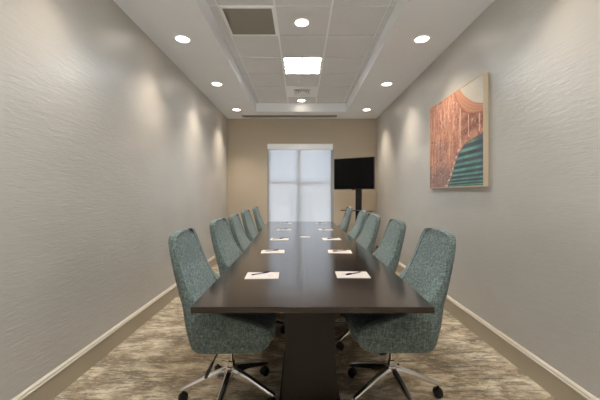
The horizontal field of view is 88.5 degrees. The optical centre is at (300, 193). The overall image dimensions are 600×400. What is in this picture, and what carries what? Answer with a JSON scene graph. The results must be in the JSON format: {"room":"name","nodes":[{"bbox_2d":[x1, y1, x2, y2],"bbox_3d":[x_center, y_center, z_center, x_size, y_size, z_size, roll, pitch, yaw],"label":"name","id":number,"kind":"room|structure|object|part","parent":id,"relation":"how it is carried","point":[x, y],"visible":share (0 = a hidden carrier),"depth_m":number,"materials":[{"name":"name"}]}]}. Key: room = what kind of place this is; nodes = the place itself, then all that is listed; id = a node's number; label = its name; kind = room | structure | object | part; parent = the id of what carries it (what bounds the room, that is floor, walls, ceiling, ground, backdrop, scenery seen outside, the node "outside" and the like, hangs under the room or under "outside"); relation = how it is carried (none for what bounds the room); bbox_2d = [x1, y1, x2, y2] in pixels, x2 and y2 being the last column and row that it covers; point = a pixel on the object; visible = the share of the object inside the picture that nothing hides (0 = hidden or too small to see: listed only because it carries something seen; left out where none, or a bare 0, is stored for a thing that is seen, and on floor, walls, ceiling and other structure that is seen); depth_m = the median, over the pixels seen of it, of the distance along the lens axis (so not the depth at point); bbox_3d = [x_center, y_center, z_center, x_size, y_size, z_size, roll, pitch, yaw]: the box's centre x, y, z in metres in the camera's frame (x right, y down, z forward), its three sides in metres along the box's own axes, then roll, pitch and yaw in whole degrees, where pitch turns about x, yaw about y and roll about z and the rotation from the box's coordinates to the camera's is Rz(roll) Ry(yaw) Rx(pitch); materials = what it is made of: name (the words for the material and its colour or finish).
{"room":"conference room","nodes":[
{"label":"conference room","id":0,"kind":"room"},
{"bbox_2d":[0,0,227,399],"bbox_3d":[-1.643,-0.317,2.500,0.120,3.233,8.600,0,0,0],"label":"wall","id":1,"kind":"structure","parent":0,"point":[109,150],"depth_m":2.26,"materials":[{"name":"grey paint"}]},
{"bbox_2d":[11,255,216,399],"bbox_3d":[-1.571,1.212,2.500,0.023,0.176,8.400,0,0,0],"label":"baseboard","id":2,"kind":"structure","parent":1,"relation":"attached to","point":[56,381],"depth_m":2.33,"materials":[{"name":"beige wood"}]},
{"bbox_2d":[228,119,375,245],"bbox_3d":[0.025,-0.317,6.780,3.216,3.233,0.160,0,0,0],"label":"wall","id":3,"kind":"structure","parent":0,"point":[248,139],"depth_m":6.70,"materials":[{"name":"beige paint"}]},
{"bbox_2d":[267,147,333,221],"bbox_3d":[-0.010,0.135,6.753,1.450,2.330,0.095,0,0,0],"label":"window","id":4,"kind":"structure","parent":3,"relation":"in","point":[332,151],"depth_m":6.71,"materials":[{"name":"grey"}]},
{"bbox_2d":[267,144,332,220],"bbox_3d":[-0.015,0.090,6.657,1.410,2.340,0.083,0,0,0],"label":"roller shade","id":5,"kind":"object","parent":4,"relation":"attached to","point":[299,174],"visible":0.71,"depth_m":6.66,"materials":[{"name":"white fabric"}]},
{"bbox_2d":[113,0,493,118],"bbox_3d":[0.025,-1.782,2.500,3.216,0.298,8.400,0,0,0],"label":"ceiling","id":6,"kind":"structure","parent":0,"point":[363,45],"depth_m":3.60,"materials":[{"name":"white paint"}]},
{"bbox_2d":[174,35,191,42],"bbox_3d":[-1.245,-1.630,3.245,0.178,0.006,0.178,0,0,0],"label":"recessed light","id":7,"kind":"object","parent":6,"relation":"in","point":[179,38],"visible":1,"depth_m":3.24,"materials":[{"name":"white plastic"}]},
{"bbox_2d":[211,82,222,85],"bbox_3d":[-1.245,-1.630,4.570,0.178,0.006,0.178,0,0,0],"label":"recessed light","id":8,"kind":"object","parent":6,"relation":"in","point":[212,83],"visible":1,"depth_m":4.58,"materials":[{"name":"white"}]},
{"bbox_2d":[218,5,277,35],"bbox_3d":[-0.524,-1.810,3.228,0.536,0.030,0.546,0,0,0],"label":"ceiling vent","id":9,"kind":"object","parent":6,"relation":"in","point":[240,20],"visible":0.98,"depth_m":3.18,"materials":[{"name":"white metal"}]},
{"bbox_2d":[242,115,336,116],"bbox_3d":[-0.235,-1.630,6.460,1.980,0.006,0.170,0,0,0],"label":"ceiling vent","id":10,"kind":"object","parent":6,"relation":"in","point":[242,115],"visible":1,"depth_m":6.42,"materials":[{"name":"grey metal"}]},
{"bbox_2d":[293,18,309,26],"bbox_3d":[0.010,-1.798,3.235,0.178,0.006,0.178,0,0,0],"label":"recessed light","id":11,"kind":"object","parent":6,"relation":"in","point":[299,22],"visible":1,"depth_m":3.23,"materials":[{"name":"white"}]},
{"bbox_2d":[286,86,317,96],"bbox_3d":[0.024,-1.802,5.445,0.532,0.034,0.542,0,0,0],"label":"ceiling vent","id":12,"kind":"object","parent":6,"relation":"in","point":[292,91],"visible":1,"depth_m":5.40,"materials":[{"name":"white metal"}]},
{"bbox_2d":[283,57,322,74],"bbox_3d":[0.024,-1.804,4.336,0.532,0.045,0.546,0,0,0],"label":"light","id":13,"kind":"object","parent":6,"relation":"attached to","point":[292,65],"visible":0.95,"depth_m":4.33,"materials":[{"name":"white plastic"}]},
{"bbox_2d":[381,82,392,85],"bbox_3d":[1.275,-1.630,4.570,0.178,0.006,0.178,0,0,0],"label":"recessed light","id":14,"kind":"object","parent":6,"relation":"in","point":[383,83],"visible":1,"depth_m":4.54,"materials":[{"name":"white"}]},
{"bbox_2d":[413,35,430,42],"bbox_3d":[1.275,-1.630,3.245,0.178,0.006,0.178,0,0,0],"label":"recessed light","id":15,"kind":"object","parent":6,"relation":"in","point":[421,38],"visible":1,"depth_m":3.24,"materials":[{"name":"white"}]},
{"bbox_2d":[53,264,556,399],"bbox_3d":[0.025,1.350,2.600,3.416,0.100,8.800,0,0,0],"label":"floor","id":16,"kind":"structure","parent":0,"point":[157,359],"depth_m":2.24,"materials":[{"name":"carpet"}]},
{"bbox_2d":[168,228,275,399],"bbox_3d":[-0.473,0.765,1.978,0.640,1.069,0.620,0,0,-3],"label":"swivel chair","id":17,"kind":"object","parent":16,"relation":"on","point":[207,333],"visible":0.8,"depth_m":1.75,"materials":[{"name":"teal fabric"}]},
{"bbox_3d":[-0.613,1.169,1.952,0.295,0.113,0.050,0,0,-13],"label":"leg","id":18,"kind":"part","parent":17,"relation":"part of","materials":[{"name":"silver metal"}]},
{"bbox_3d":[-0.497,0.968,1.823,0.023,0.145,0.221,0,0,19],"label":"lever","id":19,"kind":"part","parent":17,"relation":"part of","materials":[{"name":"black plastic"}]},
{"bbox_3d":[-0.536,1.169,2.134,0.050,0.113,0.295,0,0,-31],"label":"leg","id":20,"kind":"part","parent":17,"relation":"part of","materials":[{"name":"silver metal"}]},
{"bbox_3d":[-0.465,1.169,1.823,0.050,0.113,0.295,0,0,5],"label":"leg","id":21,"kind":"part","parent":17,"relation":"part of","materials":[{"name":"silver metal"}]},
{"bbox_3d":[-0.340,1.169,2.116,0.050,0.113,0.295,0,0,41],"label":"leg","id":22,"kind":"part","parent":17,"relation":"part of","materials":[{"name":"silver metal"}]},
{"bbox_3d":[-0.296,1.169,1.925,0.295,0.113,0.050,0,0,23],"label":"leg","id":23,"kind":"part","parent":17,"relation":"part of","materials":[{"name":"silver metal"}]},
{"bbox_2d":[234,313,275,340],"bbox_3d":[-0.387,0.818,1.993,0.457,0.115,0.480,0,0,-3],"label":"seat cushion","id":24,"kind":"object","parent":17,"relation":"on","point":[268,320],"depth_m":1.89,"materials":[{"name":"teal fabric"}]},
{"bbox_2d":[228,214,250,251],"bbox_3d":[-0.475,0.765,3.489,0.638,1.069,0.619,0,0,-2],"label":"swivel chair","id":25,"kind":"object","parent":16,"relation":"on","point":[240,237],"visible":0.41,"depth_m":3.32,"materials":[{"name":"teal fabric"}]},
{"bbox_2d":[209,218,284,348],"bbox_3d":[-0.465,0.765,2.842,0.659,1.069,0.620,0,0,2],"label":"swivel chair","id":26,"kind":"object","parent":16,"relation":"on","point":[226,250],"visible":0.32,"depth_m":2.70,"materials":[{"name":"teal fabric"}]},
{"bbox_2d":[241,210,258,241],"bbox_3d":[-0.499,0.765,4.429,0.665,1.069,0.617,0,0,1],"label":"swivel chair","id":27,"kind":"object","parent":16,"relation":"on","point":[250,229],"visible":0.3,"depth_m":4.24,"materials":[{"name":"teal fabric"}]},
{"bbox_2d":[252,207,264,231],"bbox_3d":[-0.532,0.765,5.517,0.633,1.069,0.620,0,0,-1],"label":"swivel chair","id":28,"kind":"object","parent":16,"relation":"on","point":[259,222],"visible":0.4,"depth_m":5.30,"materials":[{"name":"teal fabric"}]},
{"bbox_2d":[190,221,434,399],"bbox_3d":[0.004,0.930,3.902,1.337,0.740,4.755,0,0,0],"label":"conference table","id":29,"kind":"object","parent":16,"relation":"on","point":[309,293],"visible":1,"depth_m":1.86,"materials":[{"name":"brown wood"}]},
{"bbox_2d":[244,272,278,278],"bbox_3d":[-0.262,0.558,2.110,0.224,0.004,0.164,0,0,-2],"label":"notepad","id":30,"kind":"object","parent":29,"relation":"on","point":[271,275],"visible":0.96,"depth_m":2.10,"materials":[{"name":"paper"}]},
{"bbox_2d":[261,250,283,253],"bbox_3d":[-0.270,0.558,2.980,0.224,0.004,0.164,0,0,-3],"label":"notepad","id":31,"kind":"object","parent":29,"relation":"on","point":[262,251],"visible":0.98,"depth_m":2.98,"materials":[{"name":"paper"}]},
{"bbox_2d":[328,250,351,253],"bbox_3d":[0.377,0.558,2.980,0.224,0.004,0.164,0,0,3],"label":"notepad","id":32,"kind":"object","parent":29,"relation":"on","point":[329,251],"visible":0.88,"depth_m":2.93,"materials":[{"name":"paper"}]},
{"bbox_2d":[335,271,370,277],"bbox_3d":[0.356,0.558,2.130,0.224,0.004,0.164,0,0,1],"label":"notepad","id":33,"kind":"object","parent":29,"relation":"on","point":[340,274],"visible":1,"depth_m":2.13,"materials":[{"name":"paper"}]},
{"bbox_2d":[338,207,352,232],"bbox_3d":[0.586,0.765,5.587,0.664,1.069,0.618,0,0,0],"label":"swivel chair","id":34,"kind":"object","parent":16,"relation":"on","point":[344,224],"visible":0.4,"depth_m":5.37,"materials":[{"name":"teal fabric"}]},
{"bbox_2d":[348,210,366,240],"bbox_3d":[0.599,0.765,4.386,0.633,1.069,0.618,0,0,2],"label":"swivel chair","id":35,"kind":"object","parent":16,"relation":"on","point":[356,230],"visible":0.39,"depth_m":4.20,"materials":[{"name":"teal fabric"}]},
{"bbox_2d":[341,189,374,221],"bbox_3d":[1.129,0.325,6.046,0.640,1.950,0.340,0,0,30],"label":"stand","id":36,"kind":"object","parent":16,"relation":"on","point":[358,192],"visible":0.35,"depth_m":6.07,"materials":[{"name":"black metal"}]},
{"bbox_2d":[334,157,374,189],"bbox_3d":[1.048,-0.394,6.064,0.830,0.632,0.070,0,0,30],"label":"television","id":37,"kind":"object","parent":36,"relation":"attached to","point":[349,173],"visible":1,"depth_m":6.02,"materials":[{"name":"black plastic"}]},
{"bbox_2d":[340,213,379,316],"bbox_3d":[0.542,0.765,3.542,0.665,1.069,0.620,0,0,-2],"label":"swivel chair","id":38,"kind":"object","parent":16,"relation":"on","point":[367,238],"visible":0.37,"depth_m":3.39,"materials":[{"name":"teal fabric"}]},
{"bbox_2d":[335,219,405,355],"bbox_3d":[0.579,0.765,2.768,0.633,1.069,0.616,0,0,2],"label":"swivel chair","id":39,"kind":"object","parent":16,"relation":"on","point":[388,252],"visible":0.29,"depth_m":2.60,"materials":[{"name":"teal fabric"}]},
{"bbox_3d":[0.410,1.169,2.848,0.295,0.113,0.050,0,0,32],"label":"leg","id":40,"kind":"part","parent":39,"relation":"part of","materials":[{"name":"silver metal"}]},
{"bbox_3d":[0.424,1.169,2.652,0.295,0.113,0.050,0,0,-40],"label":"leg","id":41,"kind":"part","parent":39,"relation":"part of","materials":[{"name":"silver metal"}]},
{"bbox_2d":[344,228,455,399],"bbox_3d":[0.615,0.765,1.993,0.633,1.069,0.617,0,0,0],"label":"swivel chair","id":42,"kind":"object","parent":16,"relation":"on","point":[428,271],"visible":0.81,"depth_m":1.79,"materials":[{"name":"teal fabric"}]},
{"bbox_3d":[0.462,1.169,2.110,0.295,0.113,0.050,0,0,41],"label":"leg","id":43,"kind":"part","parent":42,"relation":"part of","materials":[{"name":"silver metal"}]},
{"bbox_2d":[344,313,391,341],"bbox_3d":[0.524,0.818,2.000,0.457,0.115,0.480,0,0,0],"label":"seat cushion","id":44,"kind":"object","parent":42,"relation":"on","point":[355,322],"depth_m":1.88,"materials":[{"name":"teal fabric"}]},
{"bbox_3d":[0.444,1.169,1.914,0.295,0.113,0.050,0,0,-31],"label":"leg","id":45,"kind":"part","parent":42,"relation":"part of","materials":[{"name":"silver metal"}]},
{"bbox_3d":[0.626,1.169,1.837,0.050,0.113,0.295,0,0,-13],"label":"leg","id":46,"kind":"part","parent":42,"relation":"part of","materials":[{"name":"silver metal"}]},
{"bbox_3d":[0.755,1.169,1.985,0.295,0.113,0.050,0,0,5],"label":"leg","id":47,"kind":"part","parent":42,"relation":"part of","materials":[{"name":"silver metal"}]},
{"bbox_2d":[376,0,599,399],"bbox_3d":[1.693,-0.317,2.500,0.120,3.233,8.600,0,0,0],"label":"wall","id":48,"kind":"structure","parent":0,"point":[527,258],"depth_m":2.25,"materials":[{"name":"grey paint"}]},
{"bbox_2d":[429,72,487,188],"bbox_3d":[1.608,-0.562,3.236,0.042,0.995,1.128,0,0,0],"label":"framed print","id":49,"kind":"object","parent":48,"relation":"attached to","point":[458,123],"visible":1,"depth_m":3.05,"materials":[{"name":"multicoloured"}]},
{"bbox_2d":[375,246,598,399],"bbox_3d":[1.621,1.212,2.500,0.023,0.176,8.400,0,0,0],"label":"baseboard","id":50,"kind":"structure","parent":48,"relation":"attached to","point":[551,380],"depth_m":2.27,"materials":[{"name":"beige wood"}]}
]}

